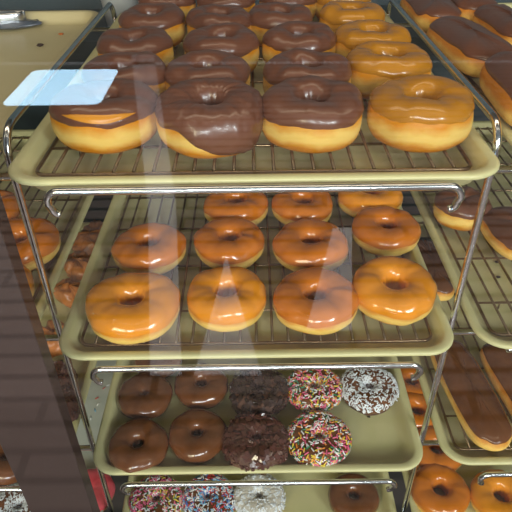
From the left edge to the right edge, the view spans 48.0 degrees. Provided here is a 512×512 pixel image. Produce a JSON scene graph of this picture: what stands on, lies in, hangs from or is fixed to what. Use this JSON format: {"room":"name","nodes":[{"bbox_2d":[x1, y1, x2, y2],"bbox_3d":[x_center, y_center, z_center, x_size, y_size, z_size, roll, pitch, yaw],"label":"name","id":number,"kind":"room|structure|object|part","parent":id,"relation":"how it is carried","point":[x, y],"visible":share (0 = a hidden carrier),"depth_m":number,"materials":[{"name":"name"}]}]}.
{"room":"food shop","nodes":[
{"label":"food shop","id":0,"kind":"room"},
{"bbox_2d":[0,0,511,221],"bbox_3d":[-0.008,-0.598,1.452,3.000,2.250,0.050,-1,36,0],"label":"wall","id":1,"kind":"structure","parent":0,"point":[32,117],"depth_m":1.52,"materials":[{"name":"grey paint"}]},
{"bbox_2d":[25,5,431,56],"bbox_3d":[-0.007,-0.517,1.307,3.000,0.030,0.280,-1,36,0],"label":"trim","id":2,"kind":"structure","parent":1,"relation":"attached to","point":[89,43],"depth_m":1.21,"materials":[{"name":"grey metal"}]},
{"bbox_2d":[101,0,137,26],"bbox_3d":[-0.287,-0.522,1.226,0.085,0.081,0.085,-1,36,0],"label":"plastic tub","id":3,"kind":"object","parent":2,"relation":"on","point":[120,6],"visible":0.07,"depth_m":1.19,"materials":[{"name":"white plastic"}]},
{"bbox_2d":[104,471,410,511],"bbox_3d":[0.006,0.459,1.532,3.000,0.050,1.070,-1,36,0],"label":"floor","id":4,"kind":"structure","parent":0,"point":[399,492],"depth_m":1.35,"materials":[{"name":"grey"}]},
{"bbox_2d":[0,0,511,511],"bbox_3d":[-0.002,0.138,1.065,1.533,1.018,0.652,-1,36,0],"label":"display rack","id":5,"kind":"object","parent":4,"relation":"on","point":[490,112],"visible":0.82,"depth_m":0.66,"materials":[{"name":"silver metal"}]},
{"bbox_3d":[-0.509,0.335,0.807,0.390,0.034,0.012,-1,36,0],"label":"rail","id":6,"kind":"part","parent":5,"relation":"part of","materials":[{"name":"silver metal"}]},
{"bbox_2d":[0,129,93,319],"bbox_3d":[-0.515,-0.060,0.940,0.479,0.024,0.660,-1,36,0],"label":"serving tray","id":7,"kind":"object","parent":5,"relation":"on","point":[58,263],"visible":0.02,"depth_m":0.95,"materials":[{"name":"metal"}]},
{"bbox_2d":[0,136,82,300],"bbox_3d":[-0.515,-0.062,0.943,0.434,0.014,0.611,-1,36,0],"label":"cooling rack","id":8,"kind":"object","parent":7,"relation":"on","point":[13,137],"visible":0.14,"depth_m":0.96,"materials":[{"name":"gold metal"}]},
{"bbox_2d":[0,189,21,219],"bbox_3d":[-0.423,-0.068,0.902,0.109,0.041,0.110,-1,36,0],"label":"doughnut","id":9,"kind":"object","parent":8,"relation":"on","point":[9,200],"visible":0.44,"depth_m":0.89,"materials":[{"name":"food"}]},
{"bbox_2d":[23,265,34,295],"bbox_3d":[-0.346,0.043,0.746,0.114,0.044,0.114,-1,36,0],"label":"doughnut","id":10,"kind":"object","parent":8,"relation":"on","point":[29,275],"visible":0.1,"depth_m":0.75,"materials":[{"name":"food"}]},
{"bbox_2d":[9,217,60,270],"bbox_3d":[-0.341,-0.017,0.831,0.112,0.041,0.112,-1,36,0],"label":"doughnut","id":11,"kind":"object","parent":8,"relation":"on","point":[47,234],"visible":0.61,"depth_m":0.82,"materials":[{"name":"food"}]},
{"bbox_2d":[0,10,97,137],"bbox_3d":[-0.517,-0.248,0.802,0.479,0.024,0.660,-1,36,0],"label":"serving tray","id":12,"kind":"object","parent":5,"relation":"on","point":[23,64],"visible":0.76,"depth_m":0.93,"materials":[{"name":"beige plastic"}]},
{"bbox_2d":[0,9,42,29],"bbox_3d":[-0.494,-0.425,1.033,0.224,0.028,0.089,-2,36,-2],"label":"serving tongs","id":13,"kind":"object","parent":12,"relation":"on","point":[10,19],"visible":1,"depth_m":1.02,"materials":[{"name":"silver metal"}]},
{"bbox_3d":[-0.511,-0.420,1.023,0.190,0.023,0.020,-2,36,-2],"label":"arm","id":14,"kind":"part","parent":13,"relation":"part of","materials":[{"name":"silver metal"}]},
{"bbox_3d":[-0.512,-0.434,1.042,0.190,0.023,0.020,-2,36,-2],"label":"arm","id":15,"kind":"part","parent":13,"relation":"part of","materials":[{"name":"silver metal"}]},
{"bbox_2d":[0,360,116,511],"bbox_3d":[-0.510,0.312,1.212,0.479,0.024,0.660,-1,36,0],"label":"serving tray","id":16,"kind":"object","parent":5,"relation":"on","point":[95,390],"visible":0.02,"depth_m":1.21,"materials":[{"name":"beige plastic"}]},
{"bbox_2d":[0,483,30,511],"bbox_3d":[-0.417,0.444,1.012,0.095,0.035,0.100,-1,36,0],"label":"doughnut","id":17,"kind":"object","parent":16,"relation":"on","point":[9,501],"visible":0.59,"depth_m":1.01,"materials":[{"name":"food"}]},
{"bbox_2d":[87,469,114,511],"bbox_3d":[-0.301,0.427,1.034,0.095,0.034,0.094,-1,36,0],"label":"doughnut","id":18,"kind":"object","parent":16,"relation":"on","point":[93,474],"visible":0.21,"depth_m":1.03,"materials":[{"name":"red food"}]},
{"bbox_2d":[40,222,97,432],"bbox_3d":[-0.512,0.126,1.076,0.479,0.024,0.660,-1,36,0],"label":"serving tray","id":19,"kind":"object","parent":5,"relation":"on","point":[83,369],"visible":0.02,"depth_m":1.00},
{"bbox_2d":[0,444,17,485],"bbox_3d":[-0.357,0.291,0.833,0.085,0.032,0.086,-1,36,0],"label":"doughnut","id":20,"kind":"object","parent":19,"relation":"on","point":[7,478],"visible":0.27,"depth_m":0.80,"materials":[{"name":"food"}]},
{"bbox_2d":[42,320,64,357],"bbox_3d":[-0.360,0.142,1.024,0.076,0.048,0.084,-7,37,-8],"label":"fritter","id":21,"kind":"object","parent":19,"relation":"on","point":[54,347],"visible":0.35,"depth_m":1.00,"materials":[{"name":"brown food"}]},
{"bbox_2d":[53,360,77,387],"bbox_3d":[-0.335,0.206,0.942,0.082,0.041,0.082,-1,36,0],"label":"doughnut","id":22,"kind":"object","parent":19,"relation":"on","point":[60,366],"visible":0.1,"depth_m":0.94,"materials":[{"name":"brown food"}]},
{"bbox_2d":[53,278,79,307],"bbox_3d":[-0.362,0.070,1.120,0.079,0.050,0.055,18,40,24],"label":"fritter","id":23,"kind":"object","parent":19,"relation":"on","point":[65,292],"visible":0.59,"depth_m":1.10,"materials":[{"name":"brown food"}]},
{"bbox_2d":[61,386,83,421],"bbox_3d":[-0.309,0.238,0.897,0.084,0.041,0.083,-1,36,0],"label":"doughnut","id":24,"kind":"object","parent":19,"relation":"on","point":[68,393],"visible":0.14,"depth_m":0.89,"materials":[{"name":"brown food"}]},
{"bbox_2d":[63,251,89,281],"bbox_3d":[-0.369,0.019,1.192,0.061,0.048,0.089,-20,40,-24],"label":"fritter","id":25,"kind":"object","parent":19,"relation":"on","point":[76,263],"visible":0.68,"depth_m":1.17,"materials":[{"name":"brown food"}]},
{"bbox_2d":[72,220,102,255],"bbox_3d":[-0.366,-0.040,1.274,0.074,0.045,0.113,11,38,16],"label":"fritter","id":26,"kind":"object","parent":19,"relation":"on","point":[85,241],"visible":0.52,"depth_m":1.25,"materials":[{"name":"brown food"}]},
{"bbox_2d":[7,12,499,190],"bbox_3d":[-0.005,-0.257,0.806,0.479,0.024,0.660,-1,36,0],"label":"serving tray","id":27,"kind":"object","parent":5,"relation":"on","point":[485,163],"visible":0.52,"depth_m":0.59,"materials":[{"name":"beige plastic"}]},
{"bbox_2d":[35,15,471,176],"bbox_3d":[-0.005,-0.259,0.808,0.434,0.014,0.611,-1,36,0],"label":"cooling rack","id":28,"kind":"object","parent":27,"relation":"on","point":[365,144],"visible":0.38,"depth_m":0.56,"materials":[{"name":"gold metal"}]},
{"bbox_2d":[48,78,157,153],"bbox_3d":[-0.157,-0.149,0.603,0.112,0.053,0.109,-1,36,0],"label":"doughnut","id":29,"kind":"object","parent":28,"relation":"on","point":[117,115],"visible":0.98,"depth_m":0.57,"materials":[{"name":"orange food"}]},
{"bbox_2d":[81,51,165,96],"bbox_3d":[-0.153,-0.207,0.683,0.103,0.053,0.104,-1,36,0],"label":"doughnut","id":30,"kind":"object","parent":28,"relation":"on","point":[146,67],"visible":0.62,"depth_m":0.66,"materials":[{"name":"brown food"}]},
{"bbox_2d":[96,26,173,66],"bbox_3d":[-0.162,-0.275,0.776,0.103,0.053,0.104,-1,36,0],"label":"doughnut","id":31,"kind":"object","parent":28,"relation":"on","point":[153,39],"visible":0.68,"depth_m":0.75,"materials":[{"name":"brown food"}]},
{"bbox_2d":[118,3,185,46],"bbox_3d":[-0.159,-0.354,0.882,0.103,0.054,0.104,-1,36,0],"label":"doughnut","id":32,"kind":"object","parent":28,"relation":"on","point":[169,17],"visible":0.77,"depth_m":0.85,"materials":[{"name":"brown food"}]},
{"bbox_2d":[138,0,195,23],"bbox_3d":[-0.152,-0.430,0.988,0.100,0.052,0.102,-1,36,0],"label":"doughnut","id":33,"kind":"object","parent":28,"relation":"on","point":[186,6],"visible":0.23,"depth_m":0.95,"materials":[{"name":"brown food"}]},
{"bbox_2d":[164,50,250,89],"bbox_3d":[-0.057,-0.206,0.680,0.102,0.053,0.104,-1,36,0],"label":"doughnut","id":34,"kind":"object","parent":28,"relation":"on","point":[192,65],"visible":0.61,"depth_m":0.66,"materials":[{"name":"brown food"}]},
{"bbox_2d":[154,77,263,158],"bbox_3d":[-0.047,-0.143,0.592,0.113,0.055,0.116,-1,36,0],"label":"doughnut","id":35,"kind":"object","parent":28,"relation":"on","point":[205,118],"visible":1,"depth_m":0.56,"materials":[{"name":"brown food"}]},
{"bbox_2d":[186,4,251,32],"bbox_3d":[-0.055,-0.345,0.869,0.101,0.054,0.098,-1,36,0],"label":"doughnut","id":36,"kind":"object","parent":28,"relation":"on","point":[205,15],"visible":0.59,"depth_m":0.84,"materials":[{"name":"brown food"}]},
{"bbox_2d":[183,23,259,71],"bbox_3d":[-0.046,-0.277,0.775,0.103,0.055,0.100,-1,36,0],"label":"doughnut","id":37,"kind":"object","parent":28,"relation":"on","point":[236,39],"visible":0.7,"depth_m":0.75,"materials":[{"name":"brown food"}]},
{"bbox_2d":[197,0,255,12],"bbox_3d":[-0.050,-0.423,0.977,0.100,0.052,0.100,-1,36,0],"label":"doughnut","id":38,"kind":"object","parent":28,"relation":"on","point":[247,5],"visible":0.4,"depth_m":0.94,"materials":[{"name":"brown food"}]},
{"bbox_2d":[249,2,312,46],"bbox_3d":[0.035,-0.354,0.879,0.102,0.054,0.101,-1,36,0],"label":"doughnut","id":39,"kind":"object","parent":28,"relation":"on","point":[263,16],"visible":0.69,"depth_m":0.85,"materials":[{"name":"brown food"}]},
{"bbox_2d":[259,0,316,17],"bbox_3d":[0.055,-0.430,0.983,0.101,0.053,0.099,-1,36,0],"label":"doughnut","id":40,"kind":"object","parent":28,"relation":"on","point":[311,4],"visible":0.15,"depth_m":0.95,"materials":[{"name":"brown food"}]},
{"bbox_2d":[262,21,336,63],"bbox_3d":[0.059,-0.286,0.787,0.102,0.054,0.104,-1,36,0],"label":"doughnut","id":41,"kind":"object","parent":28,"relation":"on","point":[315,36],"visible":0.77,"depth_m":0.76,"materials":[{"name":"brown food"}]},
{"bbox_2d":[263,48,351,92],"bbox_3d":[0.060,-0.207,0.678,0.107,0.054,0.104,-1,36,0],"label":"doughnut","id":42,"kind":"object","parent":28,"relation":"on","point":[295,62],"visible":0.59,"depth_m":0.66,"materials":[{"name":"brown food"}]},
{"bbox_2d":[262,75,363,152],"bbox_3d":[0.057,-0.150,0.600,0.108,0.054,0.110,-1,36,0],"label":"doughnut","id":43,"kind":"object","parent":28,"relation":"on","point":[311,113],"visible":0.99,"depth_m":0.57,"materials":[{"name":"brown food"}]},
{"bbox_2d":[315,0,370,18],"bbox_3d":[0.147,-0.438,0.992,0.100,0.054,0.099,-1,36,0],"label":"doughnut","id":44,"kind":"object","parent":28,"relation":"on","point":[320,3],"visible":0.1,"depth_m":0.96,"materials":[{"name":"orange food"}]},
{"bbox_2d":[319,0,385,32],"bbox_3d":[0.148,-0.363,0.890,0.101,0.054,0.102,-1,36,0],"label":"doughnut","id":45,"kind":"object","parent":28,"relation":"on","point":[333,14],"visible":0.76,"depth_m":0.86,"materials":[{"name":"orange food"}]},
{"bbox_2d":[335,19,410,56],"bbox_3d":[0.158,-0.289,0.790,0.103,0.053,0.100,-1,36,0],"label":"doughnut","id":46,"kind":"object","parent":28,"relation":"on","point":[349,35],"visible":0.6,"depth_m":0.76,"materials":[{"name":"orange food"}]},
{"bbox_2d":[346,41,432,99],"bbox_3d":[0.161,-0.228,0.706,0.103,0.053,0.102,-1,36,0],"label":"doughnut","id":47,"kind":"object","parent":28,"relation":"on","point":[372,63],"visible":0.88,"depth_m":0.67,"materials":[{"name":"orange food"}]},
{"bbox_2d":[367,74,474,152],"bbox_3d":[0.170,-0.150,0.599,0.108,0.054,0.112,-1,36,0],"label":"doughnut","id":48,"kind":"object","parent":28,"relation":"on","point":[424,113],"visible":1,"depth_m":0.57,"materials":[{"name":"orange food"}]},
{"bbox_3d":[-0.002,-0.052,0.534,0.390,0.034,0.012,-1,36,0],"label":"rail","id":49,"kind":"part","parent":5,"relation":"part of","materials":[{"name":"silver metal"}]},
{"bbox_2d":[59,192,453,360],"bbox_3d":[-0.002,-0.070,0.943,0.479,0.024,0.660,-1,36,0],"label":"serving tray","id":50,"kind":"object","parent":5,"relation":"on","point":[442,339],"visible":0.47,"depth_m":0.73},
{"bbox_2d":[80,192,432,346],"bbox_3d":[-0.002,-0.071,0.946,0.434,0.014,0.611,-1,36,0],"label":"cooling rack","id":51,"kind":"object","parent":50,"relation":"on","point":[384,340],"visible":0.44,"depth_m":0.73,"materials":[{"name":"gold metal"}]},
{"bbox_2d":[85,272,180,344],"bbox_3d":[-0.154,0.062,0.718,0.122,0.043,0.119,-1,36,0],"label":"doughnut","id":52,"kind":"object","parent":51,"relation":"on","point":[128,308],"visible":1,"depth_m":0.69,"materials":[{"name":"food"}]},
{"bbox_2d":[111,222,185,273],"bbox_3d":[-0.152,-0.011,0.819,0.106,0.041,0.102,-1,36,0],"label":"doughnut","id":53,"kind":"object","parent":51,"relation":"on","point":[154,247],"visible":0.97,"depth_m":0.80,"materials":[{"name":"food"}]},
{"bbox_2d":[187,266,265,331],"bbox_3d":[-0.037,0.053,0.728,0.101,0.043,0.101,-1,36,0],"label":"doughnut","id":54,"kind":"object","parent":51,"relation":"on","point":[220,299],"visible":1,"depth_m":0.70,"materials":[{"name":"food"}]},
{"bbox_2d":[193,217,264,267],"bbox_3d":[-0.039,-0.019,0.829,0.104,0.040,0.105,-1,36,0],"label":"doughnut","id":55,"kind":"object","parent":51,"relation":"on","point":[224,241],"visible":0.98,"depth_m":0.80,"materials":[{"name":"food"}]},
{"bbox_2d":[203,193,267,224],"bbox_3d":[-0.032,-0.079,0.910,0.103,0.041,0.102,-1,36,0],"label":"doughnut","id":56,"kind":"object","parent":51,"relation":"on","point":[253,207],"visible":0.65,"depth_m":0.88,"materials":[{"name":"food"}]},
{"bbox_2d":[271,192,332,224],"bbox_3d":[0.073,-0.079,0.908,0.097,0.040,0.098,-1,36,0],"label":"doughnut","id":57,"kind":"object","parent":51,"relation":"on","point":[287,208],"visible":0.82,"depth_m":0.88,"materials":[{"name":"food"}]},
{"bbox_2d":[272,219,348,271],"bbox_3d":[0.077,-0.015,0.820,0.108,0.040,0.106,-1,36,0],"label":"doughnut","id":58,"kind":"object","parent":51,"relation":"on","point":[300,244],"visible":0.97,"depth_m":0.80,"materials":[{"name":"food"}]},
{"bbox_2d":[272,267,358,334],"bbox_3d":[0.075,0.055,0.725,0.108,0.040,0.108,-1,36,0],"label":"doughnut","id":59,"kind":"object","parent":51,"relation":"on","point":[312,300],"visible":1,"depth_m":0.70,"materials":[{"name":"food"}]},
{"bbox_2d":[338,191,402,216],"bbox_3d":[0.183,-0.094,0.925,0.104,0.042,0.100,-1,36,0],"label":"doughnut","id":60,"kind":"object","parent":51,"relation":"on","point":[351,203],"visible":0.55,"depth_m":0.89,"materials":[{"name":"food"}]},
{"bbox_2d":[351,206,420,256],"bbox_3d":[0.191,-0.038,0.849,0.095,0.041,0.099,-31,46,-34],"label":"doughnut","id":61,"kind":"object","parent":51,"relation":"on","point":[382,231],"visible":0.99,"depth_m":0.83,"materials":[{"name":"food"}]},
{"bbox_2d":[352,256,436,325],"bbox_3d":[0.176,0.042,0.735,0.106,0.047,0.105,14,39,19],"label":"doughnut","id":62,"kind":"object","parent":51,"relation":"on","point":[392,290],"visible":0.98,"depth_m":0.71,"materials":[{"name":"food"}]},
{"bbox_3d":[0.001,0.138,0.673,0.390,0.034,0.012,-1,36,0],"label":"rail","id":63,"kind":"part","parent":5,"relation":"part of","materials":[{"name":"silver metal"}]},
{"bbox_2d":[93,356,422,474],"bbox_3d":[0.001,0.117,1.079,0.479,0.024,0.660,-1,36,0],"label":"serving tray","id":64,"kind":"object","parent":5,"relation":"on","point":[388,441],"visible":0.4,"depth_m":0.88,"materials":[{"name":"beige plastic"}]},
{"bbox_2d":[107,418,168,475],"bbox_3d":[-0.173,0.279,0.845,0.090,0.033,0.091,-1,36,0],"label":"doughnut","id":65,"kind":"object","parent":64,"relation":"on","point":[122,454],"visible":1,"depth_m":0.83,"materials":[{"name":"food"}]},
{"bbox_2d":[117,373,172,418],"bbox_3d":[-0.178,0.224,0.922,0.088,0.032,0.088,-1,36,0],"label":"doughnut","id":66,"kind":"object","parent":64,"relation":"on","point":[142,395],"visible":1,"depth_m":0.91,"materials":[{"name":"food"}]},
{"bbox_2d":[134,359,182,377],"bbox_3d":[-0.167,0.174,0.989,0.084,0.032,0.088,-1,36,0],"label":"doughnut","id":67,"kind":"object","parent":64,"relation":"on","point":[163,361],"visible":0.23,"depth_m":0.96,"materials":[{"name":"food"}]},
{"bbox_2d":[169,408,226,463],"bbox_3d":[-0.087,0.268,0.860,0.088,0.032,0.090,-1,36,0],"label":"doughnut","id":68,"kind":"object","parent":64,"relation":"on","point":[189,448],"visible":0.97,"depth_m":0.84,"materials":[{"name":"food"}]},
{"bbox_2d":[174,363,228,409],"bbox_3d":[-0.089,0.211,0.937,0.088,0.032,0.088,-1,36,0],"label":"doughnut","id":69,"kind":"object","parent":64,"relation":"on","point":[205,390],"visible":0.93,"depth_m":0.92,"materials":[{"name":"food"}]},
{"bbox_2d":[221,411,289,475],"bbox_3d":[-0.001,0.272,0.846,0.102,0.040,0.102,-1,36,0],"label":"doughnut","id":70,"kind":"object","parent":64,"relation":"on","point":[252,441],"visible":1,"depth_m":0.83,"materials":[{"name":"brown food"}]},
{"bbox_2d":[228,370,288,414],"bbox_3d":[0.005,0.216,0.921,0.101,0.041,0.103,-1,36,0],"label":"doughnut","id":71,"kind":"object","parent":64,"relation":"on","point":[260,391],"visible":0.94,"depth_m":0.90,"materials":[{"name":"brown food"}]},
{"bbox_2d":[287,369,341,411],"bbox_3d":[0.093,0.214,0.928,0.095,0.034,0.096,-1,36,0],"label":"doughnut","id":72,"kind":"object","parent":64,"relation":"on","point":[319,389],"visible":0.84,"depth_m":0.91,"materials":[{"name":"food"}]},
{"bbox_2d":[287,410,351,466],"bbox_3d":[0.093,0.270,0.852,0.097,0.034,0.098,-1,36,0],"label":"doughnut","id":73,"kind":"object","parent":64,"relation":"on","point":[316,437],"visible":1,"depth_m":0.84,"materials":[{"name":"food"}]},
{"bbox_2d":[340,369,398,415],"bbox_3d":[0.181,0.213,0.927,0.096,0.036,0.096,-31,46,-34],"label":"doughnut","id":74,"kind":"object","parent":64,"relation":"on","point":[370,392],"visible":0.94,"depth_m":0.91,"materials":[{"name":"food"}]},
{"bbox_3d":[0.004,0.326,0.810,0.390,0.034,0.012,-1,36,0],"label":"rail","id":75,"kind":"part","parent":5,"relation":"part of","materials":[{"name":"silver metal"}]},
{"bbox_2d":[122,472,396,511],"bbox_3d":[0.003,0.302,1.215,0.479,0.024,0.660,-1,36,0],"label":"serving tray","id":76,"kind":"object","parent":5,"relation":"on","point":[299,498],"visible":0.02,"depth_m":1.05,"materials":[{"name":"beige plastic"}]},
{"bbox_2d":[128,475,182,511],"bbox_3d":[-0.177,0.433,1.022,0.099,0.036,0.099,-1,36,0],"label":"doughnut","id":77,"kind":"object","parent":76,"relation":"on","point":[141,499],"visible":0.85,"depth_m":1.01,"materials":[{"name":"food"}]},
{"bbox_2d":[182,474,234,511],"bbox_3d":[-0.084,0.431,1.024,0.096,0.035,0.098,-1,36,0],"label":"doughnut","id":78,"kind":"object","parent":76,"relation":"on","point":[195,499],"visible":0.87,"depth_m":1.01,"materials":[{"name":"food"}]},
{"bbox_2d":[233,473,285,511],"bbox_3d":[0.005,0.429,1.023,0.095,0.038,0.096,-6,37,-7],"label":"doughnut","id":79,"kind":"object","parent":76,"relation":"on","point":[246,498],"visible":0.85,"depth_m":1.01,"materials":[{"name":"beige food"}]},
{"bbox_2d":[328,473,379,511],"bbox_3d":[0.174,0.429,1.024,0.091,0.033,0.090,-1,36,0],"label":"doughnut","id":80,"kind":"object","parent":76,"relation":"on","point":[368,500],"visible":0.94,"depth_m":1.01,"materials":[{"name":"food"}]},
{"bbox_2d":[397,356,511,511],"bbox_3d":[0.508,0.291,1.222,0.479,0.024,0.660,-1,36,0],"label":"serving tray","id":81,"kind":"object","parent":5,"relation":"on","point":[468,472],"visible":0.02,"depth_m":1.08,"materials":[{"name":"beige plastic"}]},
{"bbox_2d":[400,368,422,393],"bbox_3d":[0.331,0.272,1.228,0.097,0.041,0.096,-1,36,0],"label":"doughnut","id":82,"kind":"object","parent":81,"relation":"on","point":[406,372],"visible":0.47,"depth_m":1.23,"materials":[{"name":"food"}]},
{"bbox_2d":[407,392,432,428],"bbox_3d":[0.325,0.318,1.166,0.097,0.041,0.091,-1,36,0],"label":"doughnut","id":83,"kind":"object","parent":81,"relation":"on","point":[418,404],"visible":0.34,"depth_m":1.17,"materials":[{"name":"food"}]},
{"bbox_2d":[418,426,461,470],"bbox_3d":[0.343,0.370,1.094,0.102,0.041,0.102,-1,36,0],"label":"doughnut","id":84,"kind":"object","parent":81,"relation":"on","point":[429,457],"visible":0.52,"depth_m":1.06,"materials":[{"name":"food"}]},
{"bbox_2d":[411,463,470,511],"bbox_3d":[0.328,0.420,1.026,0.105,0.041,0.104,-1,36,0],"label":"doughnut","id":85,"kind":"object","parent":81,"relation":"on","point":[457,497],"visible":0.98,"depth_m":1.01,"materials":[{"name":"food"}]},
{"bbox_2d":[470,469,511,511],"bbox_3d":[0.430,0.427,1.014,0.104,0.042,0.104,-1,36,0],"label":"doughnut","id":86,"kind":"object","parent":81,"relation":"on","point":[483,499],"visible":0.9,"depth_m":1.01,"materials":[{"name":"food"}]},
{"bbox_2d":[398,3,511,145],"bbox_3d":[0.500,-0.269,0.812,0.479,0.024,0.660,-1,36,0],"label":"serving tray","id":87,"kind":"object","parent":5,"relation":"on","point":[506,129],"visible":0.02,"depth_m":0.66,"materials":[{"name":"beige plastic"}]},
{"bbox_2d":[462,72,511,127],"bbox_3d":[0.500,-0.271,0.815,0.434,0.014,0.611,-1,36,0],"label":"cooling rack","id":88,"kind":"object","parent":87,"relation":"on","point":[469,78],"visible":0.05,"depth_m":0.74,"materials":[{"name":"gold metal"}]},
{"bbox_2d":[400,0,461,32],"bbox_3d":[0.290,-0.412,0.961,0.077,0.046,0.190,-1,36,0],"label":"doughnut","id":89,"kind":"object","parent":88,"relation":"on","point":[423,12],"visible":0.7,"depth_m":0.90,"materials":[{"name":"brown food"}]},
{"bbox_2d":[427,16,511,77],"bbox_3d":[0.294,-0.292,0.797,0.079,0.046,0.200,-3,36,-3],"label":"doughnut","id":90,"kind":"object","parent":88,"relation":"on","point":[467,44],"visible":0.84,"depth_m":0.76,"materials":[{"name":"brown food"}]},
{"bbox_2d":[452,0,497,20],"bbox_3d":[0.362,-0.427,0.980,0.076,0.046,0.150,-1,36,0],"label":"doughnut","id":91,"kind":"object","parent":88,"relation":"on","point":[467,7],"visible":0.34,"depth_m":0.93,"materials":[{"name":"brown food"}]},
{"bbox_2d":[472,4,511,44],"bbox_3d":[0.379,-0.341,0.862,0.073,0.047,0.170,-2,36,-2],"label":"doughnut","id":92,"kind":"object","parent":88,"relation":"on","point":[497,18],"visible":0.77,"depth_m":0.85,"materials":[{"name":"brown food"}]},
{"bbox_2d":[479,51,511,125],"bbox_3d":[0.306,-0.186,0.643,0.085,0.055,0.170,2,36,3],"label":"doughnut","id":93,"kind":"object","parent":88,"relation":"on","point":[495,79],"visible":1,"depth_m":0.64,"materials":[{"name":"brown food"}]},
{"bbox_2d":[410,121,511,348],"bbox_3d":[0.503,-0.081,0.949,0.479,0.024,0.660,-1,36,0],"label":"serving tray","id":94,"kind":"object","parent":5,"relation":"on","point":[472,313],"visible":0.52,"depth_m":0.83,"materials":[{"name":"beige plastic"}]},
{"bbox_2d":[422,127,511,336],"bbox_3d":[0.503,-0.083,0.952,0.434,0.014,0.611,-1,36,0],"label":"cooling rack","id":95,"kind":"object","parent":94,"relation":"on","point":[508,334],"visible":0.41,"depth_m":0.83,"materials":[{"name":"gold metal"}]},
{"bbox_2d":[433,186,492,230],"bbox_3d":[0.319,-0.075,0.892,0.087,0.047,0.088,-1,36,0],"label":"doughnut","id":96,"kind":"object","parent":95,"relation":"on","point":[461,219],"visible":0.62,"depth_m":0.87,"materials":[{"name":"brown food"}]},
{"bbox_2d":[480,206,511,259],"bbox_3d":[0.378,-0.033,0.838,0.085,0.042,0.120,-6,36,-6],"label":"doughnut","id":97,"kind":"object","parent":95,"relation":"on","point":[496,226],"visible":0.95,"depth_m":0.83,"materials":[{"name":"brown food"}]},
{"bbox_2d":[412,215,511,464],"bbox_3d":[0.505,0.105,1.086,0.479,0.024,0.660,-1,36,0],"label":"serving tray","id":98,"kind":"object","parent":5,"relation":"on","point":[504,457],"visible":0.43,"depth_m":0.89,"materials":[{"name":"beige plastic"}]},
{"bbox_2d":[418,221,511,450],"bbox_3d":[0.505,0.103,1.089,0.434,0.014,0.611,-1,36,0],"label":"cooling rack","id":99,"kind":"object","parent":98,"relation":"on","point":[509,447],"visible":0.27,"depth_m":0.90,"materials":[{"name":"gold metal"}]},
{"bbox_2d":[417,237,454,300],"bbox_3d":[0.351,0.023,1.153,0.060,0.042,0.190,-1,36,0],"label":"doughnut","id":100,"kind":"object","parent":99,"relation":"on","point":[445,290],"visible":0.66,"depth_m":1.12,"materials":[{"name":"food"}]},
{"bbox_2d":[430,340,511,450],"bbox_3d":[0.332,0.210,0.899,0.069,0.041,0.216,-4,36,-5],"label":"doughnut","id":101,"kind":"object","parent":99,"relation":"on","point":[477,407],"visible":0.88,"depth_m":0.86,"materials":[{"name":"food"}]},
{"bbox_2d":[480,343,511,415],"bbox_3d":[0.410,0.208,0.898,0.062,0.042,0.199,-4,36,-5],"label":"doughnut","id":102,"kind":"object","parent":99,"relation":"on","point":[497,363],"visible":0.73,"depth_m":0.92,"materials":[{"name":"food"}]},
{"bbox_3d":[0.508,0.314,0.817,0.390,0.034,0.012,-1,36,0],"label":"rail","id":103,"kind":"part","parent":5,"relation":"part of","materials":[{"name":"silver metal"}]},
{"bbox_3d":[0.012,0.827,1.113,3.000,0.350,0.040,-1,36,0],"label":"wall","id":104,"kind":"structure","parent":0,"visible":0},
{"bbox_2d":[0,194,99,511],"bbox_3d":[-0.263,-0.066,0.477,0.082,1.850,0.020,-1,36,0],"label":"mullion","id":105,"kind":"object","parent":104,"relation":"on","point":[39,442],"visible":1,"depth_m":0.64,"materials":[{"name":"brown metal"}]}
]}

